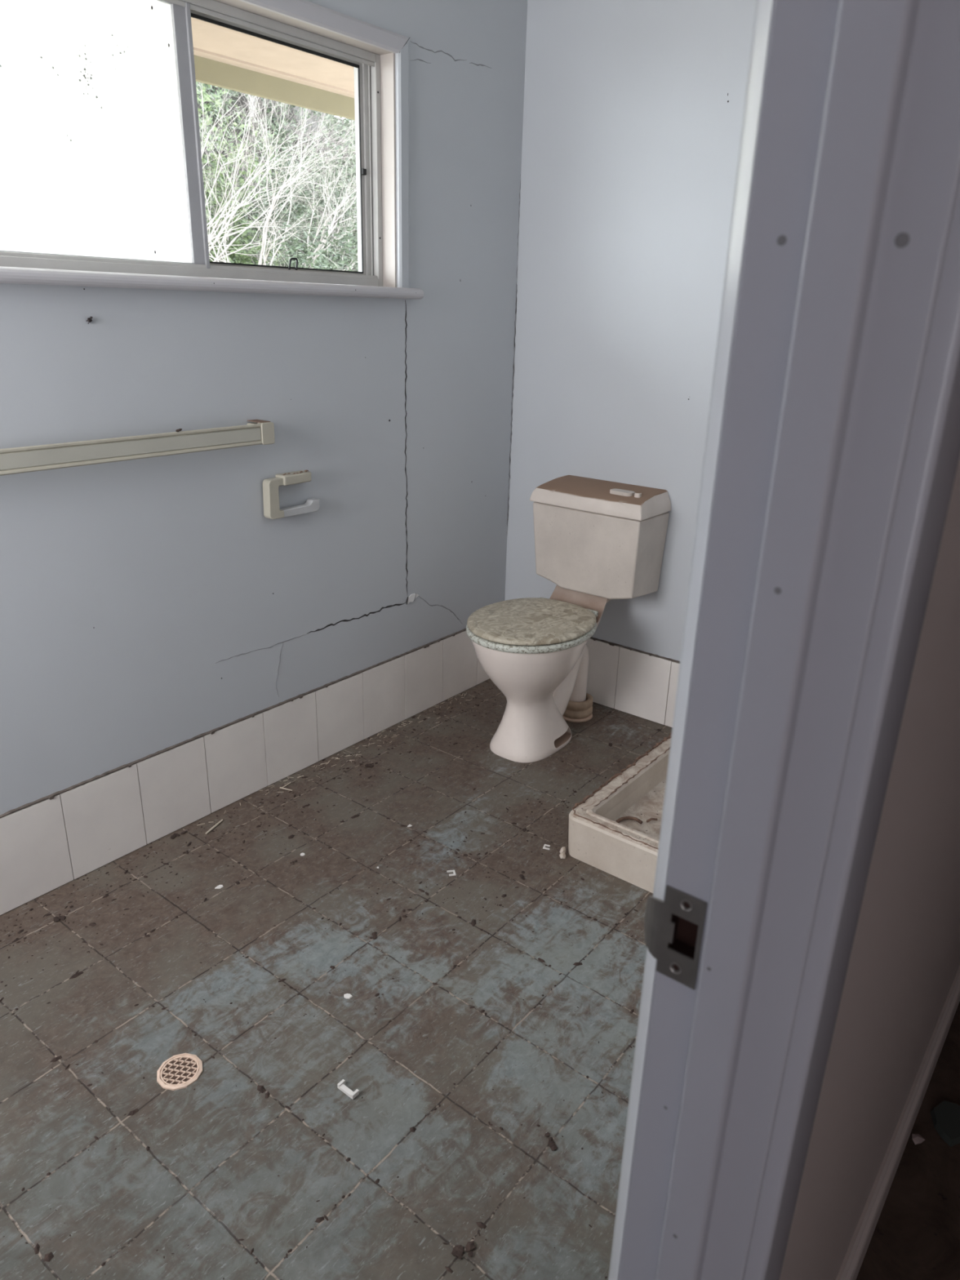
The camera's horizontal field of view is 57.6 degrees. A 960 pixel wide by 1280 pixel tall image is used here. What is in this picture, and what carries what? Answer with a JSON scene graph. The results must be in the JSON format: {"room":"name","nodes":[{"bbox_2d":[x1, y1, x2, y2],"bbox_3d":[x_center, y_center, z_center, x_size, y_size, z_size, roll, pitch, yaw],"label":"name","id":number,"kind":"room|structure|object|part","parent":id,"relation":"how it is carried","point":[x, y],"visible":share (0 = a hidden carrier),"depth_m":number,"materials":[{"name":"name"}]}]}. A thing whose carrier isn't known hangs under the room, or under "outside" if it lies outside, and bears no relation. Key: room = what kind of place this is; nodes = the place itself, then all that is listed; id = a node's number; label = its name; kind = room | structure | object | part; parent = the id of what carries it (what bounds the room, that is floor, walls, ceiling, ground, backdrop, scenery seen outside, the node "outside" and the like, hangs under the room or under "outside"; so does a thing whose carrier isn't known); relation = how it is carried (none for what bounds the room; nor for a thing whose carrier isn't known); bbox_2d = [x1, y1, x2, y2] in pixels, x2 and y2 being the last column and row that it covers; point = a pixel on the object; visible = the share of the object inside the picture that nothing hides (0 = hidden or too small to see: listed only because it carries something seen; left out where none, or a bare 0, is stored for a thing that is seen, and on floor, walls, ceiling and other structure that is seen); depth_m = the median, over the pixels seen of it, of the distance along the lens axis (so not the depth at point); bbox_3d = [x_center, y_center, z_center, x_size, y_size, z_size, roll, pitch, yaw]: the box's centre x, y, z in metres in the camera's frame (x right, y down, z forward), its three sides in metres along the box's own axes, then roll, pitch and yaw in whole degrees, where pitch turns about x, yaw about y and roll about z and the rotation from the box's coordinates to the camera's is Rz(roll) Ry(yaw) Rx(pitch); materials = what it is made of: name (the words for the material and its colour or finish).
{"room":"bathroom","nodes":[
{"label":"bathroom","id":0,"kind":"room"},
{"bbox_2d":[0,0,527,814],"bbox_3d":[-0.919,-0.562,1.886,0.124,2.500,3.400,17,26,35],"label":"wall","id":1,"kind":"structure","parent":0,"point":[148,606],"depth_m":2.33,"materials":[{"name":"paint"}]},
{"bbox_2d":[85,316,92,324],"bbox_3d":[-0.827,-0.679,1.852,0.011,0.016,0.017,5,21,9],"label":"hole","id":2,"kind":"object","parent":1,"relation":"attached to","point":[89,319],"visible":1,"depth_m":1.85,"materials":[{"name":"black"}]},
{"bbox_2d":[0,419,275,475],"bbox_3d":[-0.976,-0.356,1.735,0.064,0.056,1.378,17,26,35],"label":"towel rail","id":3,"kind":"object","parent":1,"relation":"attached to","point":[14,460],"visible":1,"depth_m":1.93,"materials":[{"name":"beige plastic"}]},
{"bbox_2d":[0,0,424,299],"bbox_3d":[-0.831,-1.062,1.756,0.167,0.651,1.980,17,26,35],"label":"window","id":4,"kind":"structure","parent":1,"relation":"in","point":[102,185],"depth_m":1.91,"materials":[{"name":"paint"}]},
{"bbox_3d":[-1.026,-0.990,1.568,0.026,0.536,1.206,17,26,35],"label":"fixed sash","id":5,"kind":"part","parent":4,"relation":"part of","materials":[{"name":"white glass"}]},
{"bbox_3d":[-1.013,-0.997,1.587,0.007,0.528,1.230,17,26,35],"label":"frosted pane","id":6,"kind":"part","parent":4,"relation":"part of","materials":[{"name":"white glass"}]},
{"bbox_3d":[-0.839,-0.771,1.866,0.167,0.030,1.980,17,26,35],"label":"sill","id":7,"kind":"part","parent":4,"relation":"part of","materials":[{"name":"paint"}]},
{"bbox_3d":[-0.513,-1.222,2.219,0.020,0.536,0.593,17,26,35],"label":"sliding sash","id":8,"kind":"part","parent":4,"relation":"part of","materials":[{"name":"glass"}]},
{"bbox_3d":[-0.785,-1.337,1.630,0.015,0.044,1.916,17,26,35],"label":"architrave","id":9,"kind":"part","parent":4,"relation":"part of","materials":[{"name":"paint"}]},
{"bbox_3d":[-0.213,-1.314,2.425,0.015,0.621,0.044,17,26,35],"label":"architrave","id":10,"kind":"part","parent":4,"relation":"part of","materials":[{"name":"paint"}]},
{"bbox_2d":[0,628,489,915],"bbox_3d":[-0.899,0.433,2.216,0.010,0.248,3.190,17,26,35],"label":"baseboard","id":11,"kind":"structure","parent":1,"relation":"attached to","point":[48,842],"depth_m":2.40,"materials":[{"name":"tile"}]},
{"bbox_2d":[191,17,354,97],"bbox_3d":[-0.924,-1.720,2.290,0.900,0.022,10.000,17,26,35],"label":"soffit","id":12,"kind":"object","parent":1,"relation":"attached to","point":[211,41],"depth_m":2.92,"materials":[{"name":"beige paint"}]},
{"bbox_2d":[193,54,355,119],"bbox_3d":[-1.271,-1.833,2.540,0.025,0.165,10.000,17,26,35],"label":"roof fascia","id":13,"kind":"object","parent":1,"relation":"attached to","point":[207,71],"depth_m":3.16,"materials":[{"name":"beige paint"}]},
{"bbox_2d":[262,470,319,519],"bbox_3d":[-0.513,-0.398,2.374,0.040,0.118,0.176,17,26,35],"label":"toilet roll holder","id":14,"kind":"object","parent":1,"relation":"attached to","point":[272,510],"visible":1,"depth_m":2.33,"materials":[{"name":"beige plastic"}]},
{"bbox_3d":[-0.551,-0.378,2.330,0.028,0.106,0.052,17,26,35],"label":"arm","id":15,"kind":"part","parent":14,"relation":"part of","materials":[{"name":"beige plastic"}]},
{"bbox_3d":[-0.499,-0.365,2.407,0.024,0.034,0.128,17,26,35],"label":"roll arm","id":16,"kind":"part","parent":14,"relation":"part of","materials":[{"name":"plastic"}]},
{"bbox_2d":[0,678,959,1279],"bbox_3d":[0.644,0.783,1.867,3.000,0.080,7.200,17,26,35],"label":"floor","id":17,"kind":"structure","parent":0,"point":[117,1207],"depth_m":1.69,"materials":[{"name":"tile"}]},
{"bbox_2d":[53,915,66,921],"bbox_3d":[-0.967,0.641,2.005,0.027,0.006,0.019,-6,22,-19],"label":"clump","id":18,"kind":"object","parent":17,"relation":"on","point":[61,917],"visible":1,"depth_m":2.00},
{"bbox_2d":[170,831,186,839],"bbox_3d":[-0.809,0.520,2.334,0.019,0.006,0.044,17,26,35],"label":"clump","id":19,"kind":"object","parent":17,"relation":"on","point":[174,835],"visible":1,"depth_m":2.33,"materials":[{"name":"soil"}]},
{"bbox_2d":[156,1053,202,1090],"bbox_3d":[-0.557,0.799,1.617,0.081,0.004,0.081,17,26,35],"label":"floor drain","id":20,"kind":"object","parent":17,"relation":"on","point":[182,1070],"visible":1,"depth_m":1.62,"materials":[{"name":"plastic"}]},
{"bbox_2d":[205,818,222,834],"bbox_3d":[-0.722,0.507,2.371,0.005,0.005,0.074,9,22,18],"label":"wood splinter","id":21,"kind":"object","parent":17,"relation":"on","point":[219,822],"visible":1,"depth_m":2.37,"materials":[{"name":"wood"}]},
{"bbox_2d":[214,884,223,888],"bbox_3d":[-0.637,0.603,2.131,0.012,0.002,0.020,17,26,35],"label":"chip","id":22,"kind":"object","parent":17,"relation":"on","point":[219,886],"visible":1,"depth_m":2.13,"materials":[{"name":"white plastic"}]},
{"bbox_2d":[280,782,292,791],"bbox_3d":[-0.562,0.435,2.575,0.042,0.004,0.042,17,26,35],"label":"wood splinter","id":23,"kind":"object","parent":17,"relation":"on","point":[290,782],"visible":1,"depth_m":2.57,"materials":[{"name":"wood"}]},
{"bbox_2d":[0,681,669,1279],"bbox_3d":[-0.092,0.671,1.988,1.649,0.005,2.665,17,26,35],"label":"debris","id":24,"kind":"object","parent":17,"relation":"on","point":[48,1256],"visible":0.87,"depth_m":2.03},
{"bbox_2d":[197,693,488,825],"bbox_3d":[-0.379,0.360,2.791,0.115,0.002,1.174,17,26,35],"label":"litter","id":25,"kind":"object","parent":17,"relation":"on","point":[463,693],"visible":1,"depth_m":2.84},
{"bbox_2d":[337,1079,359,1099],"bbox_3d":[-0.240,0.816,1.586,0.040,0.009,0.016,17,26,35],"label":"clip","id":26,"kind":"object","parent":17,"relation":"on","point":[341,1086],"visible":1,"depth_m":1.58,"materials":[{"name":"white plastic"}]},
{"bbox_2d":[343,993,352,998],"bbox_3d":[-0.274,0.737,1.806,0.017,0.002,0.014,17,26,35],"label":"chip","id":27,"kind":"object","parent":17,"relation":"on","point":[347,995],"visible":1,"depth_m":1.80,"materials":[{"name":"white plastic"}]},
{"bbox_2d":[364,762,377,767],"bbox_3d":[-0.338,0.388,2.717,0.026,0.007,0.044,17,26,35],"label":"clump","id":28,"kind":"object","parent":17,"relation":"on","point":[370,765],"visible":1,"depth_m":2.71,"materials":[{"name":"soil"}]},
{"bbox_2d":[369,931,377,939],"bbox_3d":[-0.241,0.671,1.981,0.016,0.005,0.024,3,21,5],"label":"clump","id":29,"kind":"object","parent":17,"relation":"on","point":[374,934],"visible":1,"depth_m":1.98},
{"bbox_2d":[446,870,456,875],"bbox_3d":[-0.072,0.590,2.207,0.020,0.003,0.020,-3,21,-11],"label":"clip","id":30,"kind":"object","parent":17,"relation":"on","point":[447,871],"visible":1,"depth_m":2.21,"materials":[{"name":"white plastic"}]},
{"bbox_2d":[451,1240,475,1258],"bbox_3d":[-0.025,0.925,1.321,0.038,0.008,0.022,-4,21,-14],"label":"clump","id":31,"kind":"object","parent":17,"relation":"on","point":[458,1251],"visible":1,"depth_m":1.32,"materials":[{"name":"soil"}]},
{"bbox_2d":[519,871,525,879],"bbox_3d":[0.107,0.595,2.206,0.016,0.005,0.036,2,21,0],"label":"clump","id":32,"kind":"object","parent":17,"relation":"on","point":[522,876],"visible":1,"depth_m":2.20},
{"bbox_2d":[542,844,550,849],"bbox_3d":[0.178,0.552,2.325,0.018,0.003,0.018,8,22,17],"label":"clip","id":33,"kind":"object","parent":17,"relation":"on","point":[544,845],"visible":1,"depth_m":2.32,"materials":[{"name":"white plastic"}]},
{"bbox_2d":[544,1132,557,1151],"bbox_3d":[0.121,0.863,1.501,0.013,0.006,0.037,-5,22,-17],"label":"clump","id":34,"kind":"object","parent":17,"relation":"on","point":[553,1146],"visible":1,"depth_m":1.50,"materials":[{"name":"soil"}]},
{"bbox_2d":[559,846,565,858],"bbox_3d":[0.217,0.557,2.286,0.018,0.028,0.026,1,21,-1],"label":"crumb","id":35,"kind":"object","parent":17,"relation":"on","point":[562,851],"visible":1,"depth_m":2.28,"materials":[{"name":"ceramic"}]},
{"bbox_2d":[466,475,671,762],"bbox_3d":[0.237,-0.062,2.805,0.417,0.815,0.670,17,26,35],"label":"toilet","id":36,"kind":"object","parent":17,"relation":"on","point":[600,542],"visible":1,"depth_m":2.77,"materials":[{"name":"white ceramic"}]},
{"bbox_3d":[0.158,-0.041,2.724,0.376,0.023,0.441,17,26,35],"label":"seat","id":37,"kind":"part","parent":36,"relation":"part of","materials":[{"name":"white plastic"}]},
{"bbox_3d":[0.159,-0.064,2.715,0.372,0.022,0.436,17,26,35],"label":"seat lid","id":38,"kind":"part","parent":36,"relation":"part of","materials":[{"name":"beige plastic"}]},
{"bbox_3d":[0.390,-0.469,2.845,0.417,0.066,0.206,17,26,35],"label":"cistern lid","id":39,"kind":"part","parent":36,"relation":"part of","materials":[{"name":"plastic"}]},
{"bbox_2d":[568,732,671,893],"bbox_3d":[0.810,0.487,2.369,0.832,0.127,0.874,17,26,35],"label":"shower tray","id":40,"kind":"object","parent":17,"relation":"on","point":[624,850],"depth_m":2.29,"materials":[{"name":"ceramic"}]},
{"bbox_3d":[0.405,0.490,2.377,0.074,0.011,0.029,2,21,1],"label":"curved strip","id":41,"kind":"part","parent":40,"relation":"part of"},
{"bbox_3d":[0.469,0.491,2.382,0.034,0.008,0.011,-6,22,-20],"label":"curved strip","id":42,"kind":"part","parent":40,"relation":"part of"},
{"bbox_2d":[911,1133,924,1144],"bbox_3d":[0.763,0.869,1.520,0.022,0.012,0.017,0,21,-4],"label":"crumb","id":43,"kind":"object","parent":17,"relation":"on","point":[917,1138],"visible":1,"depth_m":1.52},
{"bbox_2d":[930,1100,959,1146],"bbox_3d":[0.840,0.858,1.556,0.089,0.012,0.067,-10,24,-29],"label":"scrap","id":44,"kind":"object","parent":17,"relation":"on","point":[945,1116],"visible":1,"depth_m":1.55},
{"bbox_2d":[549,585,611,626],"bbox_3d":[0.332,-0.116,2.930,0.245,0.121,0.260,17,26,35],"label":"pipe","id":45,"kind":"object","parent":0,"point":[583,600],"depth_m":2.88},
{"bbox_2d":[504,0,756,661],"bbox_3d":[0.814,-0.779,2.588,1.698,2.500,0.101,17,26,35],"label":"wall","id":46,"kind":"structure","parent":0,"point":[633,109],"depth_m":2.70,"materials":[{"name":"paint"}]},
{"bbox_2d":[586,636,679,727],"bbox_3d":[0.753,0.213,2.917,1.697,0.248,0.010,17,26,35],"label":"baseboard","id":47,"kind":"structure","parent":46,"relation":"attached to","point":[642,684],"depth_m":3.07,"materials":[{"name":"tile"}]},
{"bbox_2d":[779,457,959,1279],"bbox_3d":[0.864,-0.290,1.301,0.086,2.500,7.200,17,26,35],"label":"wall","id":48,"kind":"structure","parent":0,"point":[904,965],"depth_m":0.79,"materials":[{"name":"paint"}]},
{"bbox_2d":[608,0,959,1279],"bbox_3d":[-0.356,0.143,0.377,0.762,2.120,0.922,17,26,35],"label":"door frame","id":49,"kind":"structure","parent":48,"relation":"in","point":[832,454],"depth_m":0.43,"materials":[{"name":"paint"}]},
{"bbox_3d":[0.117,0.178,0.534,0.006,0.064,0.041,-17,27,-40],"label":"strike plate","id":50,"kind":"part","parent":49,"relation":"part of","materials":[{"name":"metal"}]},
{"bbox_3d":[0.127,0.096,0.538,0.014,2.120,0.062,17,26,35],"label":"architrave","id":51,"kind":"part","parent":49,"relation":"part of","materials":[{"name":"white paint"}]},
{"bbox_3d":[0.206,0.119,0.483,0.012,2.120,0.057,17,26,35],"label":"architrave","id":52,"kind":"part","parent":49,"relation":"part of","materials":[{"name":"paint"}]},
{"bbox_2d":[835,965,959,1279],"bbox_3d":[1.653,0.437,2.598,0.016,0.103,4.686,17,26,35],"label":"baseboard","id":53,"kind":"structure","parent":48,"relation":"attached to","point":[853,1260],"depth_m":1.42,"materials":[{"name":"paint"}]},
{"label":"outside","id":54,"kind":"structure","parent":0,"visible":0},
{"bbox_2d":[207,95,333,266],"bbox_3d":[-1.931,-3.237,7.028,1.369,2.030,2.437,4,21,7],"label":"bare shrub","id":55,"kind":"object","parent":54,"point":[237,95],"visible":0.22,"depth_m":6.90,"materials":[{"name":"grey plant"}]},
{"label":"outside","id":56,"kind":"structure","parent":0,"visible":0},
{"bbox_3d":[-7.986,-2.356,10.675,21.880,0.100,30.000,17,26,35],"label":"ground","id":57,"kind":"structure","parent":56,"visible":0},
{"bbox_2d":[195,81,284,266],"bbox_3d":[-2.131,-3.205,6.581,1.221,2.910,1.348,18,26,37],"label":"leafy shrub","id":58,"kind":"object","parent":57,"relation":"on","point":[237,259],"visible":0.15,"depth_m":6.68,"materials":[{"name":"green plant"}]},
{"bbox_3d":[-2.136,-2.562,6.897,0.222,1.483,0.456,17,26,35],"label":"stem","id":59,"kind":"part","parent":58,"relation":"part of","materials":[{"name":"grey plant"}]},
{"bbox_2d":[195,84,309,268],"bbox_3d":[-2.402,-2.875,7.347,2.047,3.534,1.464,-18,28,-41],"label":"leafy shrub","id":60,"kind":"object","parent":57,"relation":"on","point":[250,240],"visible":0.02,"depth_m":7.21,"materials":[{"name":"green plant"}]},
{"bbox_2d":[196,82,357,269],"bbox_3d":[-1.820,-3.453,5.990,3.252,3.012,3.427,2,21,2],"label":"bare shrub","id":61,"kind":"object","parent":57,"relation":"on","point":[241,205],"visible":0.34,"depth_m":5.82,"materials":[{"name":"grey plant"}]},
{"bbox_2d":[195,82,358,272],"bbox_3d":[-2.451,-3.709,8.798,2.178,4.049,6.426,17,26,35],"label":"trees","id":62,"kind":"object","parent":57,"relation":"on","point":[273,119],"visible":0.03,"depth_m":8.66,"materials":[{"name":"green plant"}]},
{"bbox_2d":[196,91,358,271],"bbox_3d":[-1.277,-2.859,6.765,3.233,3.246,3.622,1,21,-2],"label":"bare shrub","id":63,"kind":"object","parent":57,"relation":"on","point":[264,241],"visible":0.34,"depth_m":6.04,"materials":[{"name":"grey plant"}]},
{"bbox_2d":[236,120,358,270],"bbox_3d":[-1.419,-2.985,8.199,1.553,3.189,1.841,17,26,35],"label":"leafy shrub","id":64,"kind":"object","parent":57,"relation":"on","point":[321,203],"visible":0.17,"depth_m":7.76,"materials":[{"name":"green plant"}]},
{"bbox_2d":[259,201,358,273],"bbox_3d":[-1.139,-1.962,6.587,1.186,2.430,1.415,17,26,35],"label":"leafy shrub","id":65,"kind":"object","parent":57,"relation":"on","point":[340,264],"visible":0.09,"depth_m":6.27,"materials":[{"name":"green plant"}]}
]}

